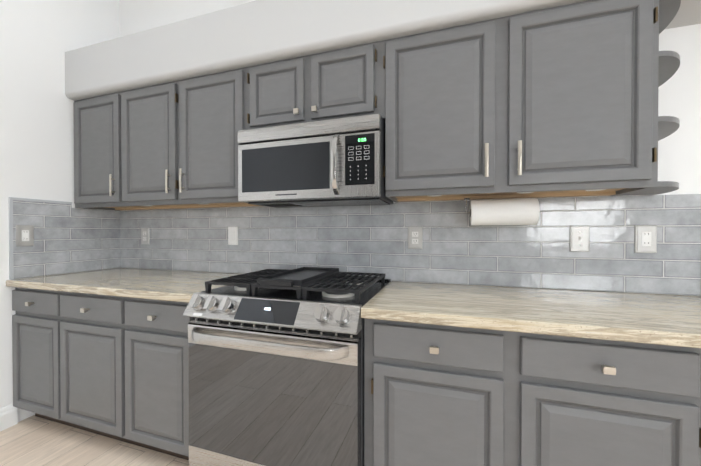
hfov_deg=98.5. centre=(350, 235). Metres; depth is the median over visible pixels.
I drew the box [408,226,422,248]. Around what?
electrical outlet
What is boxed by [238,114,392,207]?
microwave
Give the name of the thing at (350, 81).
upper cabinet
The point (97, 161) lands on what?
upper cabinet
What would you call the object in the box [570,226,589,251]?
light switch
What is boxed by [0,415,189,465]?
floor
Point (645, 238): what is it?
electrical outlet
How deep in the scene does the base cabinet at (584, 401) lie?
0.90 m
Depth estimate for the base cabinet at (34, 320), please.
1.71 m
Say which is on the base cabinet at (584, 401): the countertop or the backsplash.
the countertop
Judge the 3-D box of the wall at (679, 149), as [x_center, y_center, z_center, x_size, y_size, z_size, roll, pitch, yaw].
[1.779,-0.489,1.289,7.772,3.217,0.127,0,1,18]
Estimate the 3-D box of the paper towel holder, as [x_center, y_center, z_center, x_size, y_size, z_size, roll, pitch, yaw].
[0.719,-0.113,1.445,0.330,0.133,0.124,0,1,18]
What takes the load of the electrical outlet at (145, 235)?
attached to the backsplash
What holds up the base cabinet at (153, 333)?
on the floor
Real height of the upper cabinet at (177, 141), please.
0.710 m
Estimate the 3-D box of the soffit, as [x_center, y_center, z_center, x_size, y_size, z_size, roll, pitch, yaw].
[1.798,-1.062,1.091,7.620,0.301,0.483,0,1,18]
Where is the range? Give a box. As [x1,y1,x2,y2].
[183,267,390,465]
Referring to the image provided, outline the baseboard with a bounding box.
[0,404,17,430]
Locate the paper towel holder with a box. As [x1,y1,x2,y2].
[464,198,539,225]
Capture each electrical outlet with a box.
[16,225,33,245]
[141,228,149,243]
[228,226,237,244]
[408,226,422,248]
[634,225,656,252]
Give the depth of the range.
1.20 m
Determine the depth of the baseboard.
1.75 m
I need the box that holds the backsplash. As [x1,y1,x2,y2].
[8,194,700,295]
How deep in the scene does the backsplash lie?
1.71 m
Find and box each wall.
[0,0,118,421]
[119,0,700,295]
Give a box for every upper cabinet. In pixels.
[73,93,132,210]
[117,68,259,207]
[245,40,388,129]
[383,0,668,199]
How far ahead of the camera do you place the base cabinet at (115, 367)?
1.57 m
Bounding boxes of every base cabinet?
[12,287,55,421]
[56,291,123,441]
[120,297,192,459]
[364,319,519,465]
[520,332,700,465]
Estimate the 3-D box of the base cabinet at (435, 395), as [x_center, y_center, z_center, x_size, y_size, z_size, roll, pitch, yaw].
[0.379,0.711,1.347,0.498,0.816,0.627,0,1,18]
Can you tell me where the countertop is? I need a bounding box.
[6,268,700,347]
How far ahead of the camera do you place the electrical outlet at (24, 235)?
1.81 m
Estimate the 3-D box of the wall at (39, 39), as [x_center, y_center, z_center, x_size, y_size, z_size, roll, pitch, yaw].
[-2.736,-0.475,-0.341,0.152,3.217,5.969,0,1,18]
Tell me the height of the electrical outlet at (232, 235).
0.124 m
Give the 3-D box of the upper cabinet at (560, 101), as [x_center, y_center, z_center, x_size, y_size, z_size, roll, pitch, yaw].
[0.689,-0.556,1.393,1.013,0.710,0.314,0,1,18]
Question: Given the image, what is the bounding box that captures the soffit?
[65,0,700,100]

